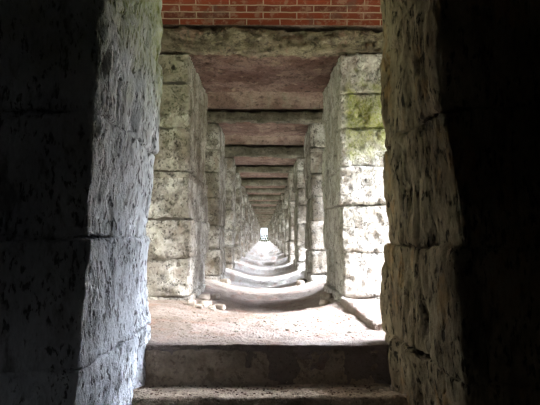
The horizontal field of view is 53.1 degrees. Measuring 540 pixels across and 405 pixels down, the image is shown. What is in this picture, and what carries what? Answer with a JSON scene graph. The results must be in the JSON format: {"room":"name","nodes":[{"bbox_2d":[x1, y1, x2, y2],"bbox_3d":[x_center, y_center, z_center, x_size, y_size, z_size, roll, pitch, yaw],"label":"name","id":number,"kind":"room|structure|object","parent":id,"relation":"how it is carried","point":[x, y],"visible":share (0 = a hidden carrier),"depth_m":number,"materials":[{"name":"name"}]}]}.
{"room":"stone colonnade","nodes":[
{"label":"stone colonnade","id":0,"kind":"room"},
{"bbox_2d":[145,239,390,384],"bbox_3d":[-0.593,7.706,52.665,3.900,7.940,100.792,0,-4,-1],"label":"floor","id":1,"kind":"structure","parent":0,"point":[265,278],"depth_m":3.15,"materials":[{"name":"beige stone"}]},
{"bbox_2d":[187,300,195,305],"bbox_3d":[-0.603,0.776,4.154,0.073,0.048,0.059,1,-4,-11],"label":"rock","id":2,"kind":"object","parent":1,"relation":"on","point":[189,302],"visible":0.85,"depth_m":4.13,"materials":[{"name":"stone"}]},
{"bbox_2d":[194,303,201,308],"bbox_3d":[-0.535,0.774,4.031,0.059,0.038,0.064,1,-4,-17],"label":"rock","id":3,"kind":"object","parent":1,"relation":"on","point":[199,306],"visible":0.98,"depth_m":4.01,"materials":[{"name":"stone"}]},
{"bbox_2d":[198,294,209,300],"bbox_3d":[-0.551,0.807,4.570,0.100,0.066,0.134,0,-4,3],"label":"rock","id":4,"kind":"object","parent":1,"relation":"on","point":[201,296],"visible":0.74,"depth_m":4.52,"materials":[{"name":"stone"}]},
{"bbox_2d":[198,300,211,306],"bbox_3d":[-0.510,0.803,4.281,0.115,0.057,0.090,4,-5,-45],"label":"rock","id":5,"kind":"object","parent":1,"relation":"on","point":[205,303],"visible":0.79,"depth_m":4.25,"materials":[{"name":"stone"}]},
{"bbox_2d":[208,305,215,309],"bbox_3d":[-0.446,0.816,4.171,0.058,0.043,0.087,0,-4,2],"label":"rock","id":6,"kind":"object","parent":1,"relation":"on","point":[211,307],"visible":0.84,"depth_m":4.14,"materials":[{"name":"stone"}]},
{"bbox_2d":[210,293,219,299],"bbox_3d":[-0.492,0.838,4.803,0.097,0.058,0.077,-2,-4,27],"label":"rock","id":7,"kind":"object","parent":1,"relation":"on","point":[215,295],"visible":0.91,"depth_m":4.77,"materials":[{"name":"stone"}]},
{"bbox_2d":[214,304,225,309],"bbox_3d":[-0.410,0.849,4.371,0.099,0.054,0.068,-1,-4,20],"label":"rock","id":8,"kind":"object","parent":1,"relation":"on","point":[218,306],"visible":0.67,"depth_m":4.34,"materials":[{"name":"stone"}]},
{"bbox_2d":[220,279,230,283],"bbox_3d":[-0.580,1.026,6.993,0.138,0.077,0.098,-3,-4,35],"label":"rock","id":9,"kind":"object","parent":1,"relation":"on","point":[227,281],"visible":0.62,"depth_m":6.95,"materials":[{"name":"stone"}]},
{"bbox_2d":[135,292,389,395],"bbox_3d":[-0.023,0.843,3.791,1.373,0.221,2.722,0,-4,-1],"label":"litter","id":10,"kind":"object","parent":1,"relation":"on","point":[202,292],"visible":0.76,"depth_m":2.57,"materials":[{"name":"brown plant"}]},
{"bbox_2d":[252,206,275,245],"bbox_3d":[-0.342,1.470,30.408,3.917,2.537,1.120,0,-4,-1],"label":"portal","id":11,"kind":"object","parent":1,"relation":"on","point":[254,207],"visible":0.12,"depth_m":29.95,"materials":[{"name":"beige stone"}]},
{"bbox_2d":[253,210,274,244],"bbox_3d":[-0.373,1.647,33.253,3.917,2.537,1.120,0,-4,-1],"label":"portal","id":12,"kind":"object","parent":1,"relation":"on","point":[254,210],"visible":0.12,"depth_m":32.78,"materials":[{"name":"beige stone"}]},
{"bbox_2d":[254,212,273,244],"bbox_3d":[-0.399,1.819,36.099,3.922,2.539,1.128,0,-4,-1],"label":"portal","id":13,"kind":"object","parent":1,"relation":"on","point":[255,212],"visible":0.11,"depth_m":35.66,"materials":[{"name":"beige stone"}]},
{"bbox_2d":[255,214,272,243],"bbox_3d":[-0.435,1.990,38.948,3.914,2.539,1.131,0,-4,-1],"label":"portal","id":14,"kind":"object","parent":1,"relation":"on","point":[255,214],"visible":0.12,"depth_m":38.47,"materials":[{"name":"grey stone"}]},
{"bbox_2d":[257,219,270,241],"bbox_3d":[-0.565,2.705,50.319,3.917,2.537,1.120,0,-4,-1],"label":"portal","id":15,"kind":"object","parent":1,"relation":"on","point":[258,219],"visible":0.12,"depth_m":49.86,"materials":[{"name":"grey stone"}]},
{"bbox_2d":[258,222,269,236],"bbox_3d":[-0.658,3.226,58.859,3.914,2.539,1.131,0,-4,-1],"label":"portal","id":16,"kind":"object","parent":1,"relation":"on","point":[258,222],"visible":0.1,"depth_m":58.39,"materials":[{"name":"grey stone"}]},
{"bbox_2d":[234,166,294,262],"bbox_3d":[-0.147,0.409,13.347,3.927,2.541,1.149,0,-4,-1],"label":"portal","id":17,"kind":"object","parent":1,"relation":"on","point":[241,171],"visible":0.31,"depth_m":12.88,"materials":[{"name":"beige stone"}]},
{"bbox_2d":[244,188,284,253],"bbox_3d":[-0.208,0.761,19.033,3.922,2.539,1.128,0,-4,-1],"label":"portal","id":18,"kind":"object","parent":1,"relation":"on","point":[267,191],"visible":0.15,"depth_m":18.57,"materials":[{"name":"beige stone"}]},
{"bbox_2d":[249,201,279,248],"bbox_3d":[-0.276,1.108,24.727,3.914,2.539,1.131,0,-4,-1],"label":"portal","id":19,"kind":"object","parent":1,"relation":"on","point":[251,202],"visible":0.08,"depth_m":24.25,"materials":[{"name":"beige stone"}]},
{"bbox_2d":[251,205,277,247],"bbox_3d":[-0.309,1.290,27.569,3.918,2.534,1.125,0,-4,-1],"label":"portal","id":20,"kind":"object","parent":1,"relation":"on","point":[251,205],"visible":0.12,"depth_m":27.10,"materials":[{"name":"beige stone"}]},
{"bbox_2d":[256,216,272,242],"bbox_3d":[-0.467,2.167,41.793,3.914,2.539,1.131,0,-4,-1],"label":"portal","id":21,"kind":"object","parent":1,"relation":"on","point":[256,216],"visible":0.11,"depth_m":41.33,"materials":[{"name":"grey stone"}]},
{"bbox_2d":[256,217,272,242],"bbox_3d":[-0.500,2.349,44.635,3.918,2.534,1.125,0,-4,-1],"label":"portal","id":22,"kind":"object","parent":1,"relation":"on","point":[256,217],"visible":0.07,"depth_m":44.15,"materials":[{"name":"grey stone"}]},
{"bbox_2d":[241,178,288,256],"bbox_3d":[-0.182,0.588,16.186,3.917,2.537,1.120,0,-4,-1],"label":"portal","id":23,"kind":"object","parent":1,"relation":"on","point":[260,182],"visible":0.16,"depth_m":15.72,"materials":[{"name":"beige stone"}]},
{"bbox_2d":[247,194,282,250],"bbox_3d":[-0.244,0.932,21.882,3.914,2.539,1.131,0,-4,-1],"label":"portal","id":24,"kind":"object","parent":1,"relation":"on","point":[251,197],"visible":0.14,"depth_m":21.41,"materials":[{"name":"beige stone"}]},
{"bbox_2d":[204,110,326,281],"bbox_3d":[-0.086,0.048,7.653,3.931,2.556,1.151,0,-4,-1],"label":"portal","id":25,"kind":"object","parent":1,"relation":"on","point":[220,123],"visible":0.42,"depth_m":7.19,"materials":[{"name":"beige stone"}]},
{"bbox_2d":[224,145,307,269],"bbox_3d":[-0.118,0.227,10.501,3.922,2.558,1.155,0,-4,-1],"label":"portal","id":26,"kind":"object","parent":1,"relation":"on","point":[234,154],"visible":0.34,"depth_m":10.03,"materials":[{"name":"beige stone"}]},
{"bbox_2d":[146,25,389,301],"bbox_3d":[-0.066,-0.138,4.896,3.947,2.518,1.341,0,-4,-1],"label":"portal","id":27,"kind":"object","parent":1,"relation":"on","point":[343,65],"visible":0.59,"depth_m":4.33,"materials":[{"name":"beige stone"}]},
{"bbox_2d":[296,280,303,285],"bbox_3d":[0.388,1.040,6.950,0.098,0.076,0.110,-3,-4,36],"label":"rock","id":28,"kind":"object","parent":1,"relation":"on","point":[299,282],"visible":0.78,"depth_m":6.92,"materials":[{"name":"stone"}]},
{"bbox_2d":[319,300,330,306],"bbox_3d":[0.448,0.822,4.413,0.096,0.057,0.080,-1,-4,12],"label":"rock","id":29,"kind":"object","parent":1,"relation":"on","point":[321,302],"visible":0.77,"depth_m":4.38,"materials":[{"name":"stone"}]},
{"bbox_2d":[320,293,332,299],"bbox_3d":[0.489,0.824,4.715,0.116,0.068,0.096,-1,-4,20],"label":"rock","id":30,"kind":"object","parent":1,"relation":"on","point":[323,296],"visible":0.79,"depth_m":4.68,"materials":[{"name":"stone"}]},
{"bbox_2d":[341,298,382,329],"bbox_3d":[0.964,0.733,3.593,0.845,0.127,1.233,0,-4,-1],"label":"stone slab","id":31,"kind":"object","parent":1,"relation":"on","point":[368,311],"visible":0.22,"depth_m":3.58,"materials":[{"name":"white stone"}]},
{"bbox_2d":[161,0,382,178],"bbox_3d":[-0.113,-1.667,10.267,3.900,1.200,16.730,0,-4,-1],"label":"ceiling","id":32,"kind":"structure","parent":0,"point":[176,12],"depth_m":4.36,"materials":[{"name":"red brick"}]},
{"bbox_3d":[-0.006,1.226,0.366,3.618,0.226,4.698,0,-4,-1],"label":"floor","id":33,"kind":"structure","parent":0,"visible":0},
{"bbox_2d":[0,0,539,404],"bbox_3d":[-0.022,-0.039,2.275,3.926,2.997,1.050,0,-4,-1],"label":"stone wall","id":34,"kind":"structure","parent":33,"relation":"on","point":[81,85],"depth_m":1.82,"materials":[{"name":"stone"}]},
{"bbox_3d":[-0.005,1.149,2.158,1.426,0.184,0.556,0,-4,-1],"label":"stone step","id":35,"kind":"structure","parent":33,"relation":"on","visible":0},
{"bbox_2d":[132,383,407,404],"bbox_3d":[-0.008,0.985,2.518,1.427,0.238,0.267,0,-4,-1],"label":"stone step","id":36,"kind":"structure","parent":35,"relation":"on","point":[384,395],"depth_m":2.43,"materials":[{"name":"grey stone"}]},
{"bbox_2d":[145,349,385,385],"bbox_3d":[-0.011,0.813,2.760,1.400,0.207,0.319,0,-4,-1],"label":"stone step","id":37,"kind":"structure","parent":36,"relation":"on","point":[208,367],"depth_m":2.61,"materials":[{"name":"stone"}]}
]}

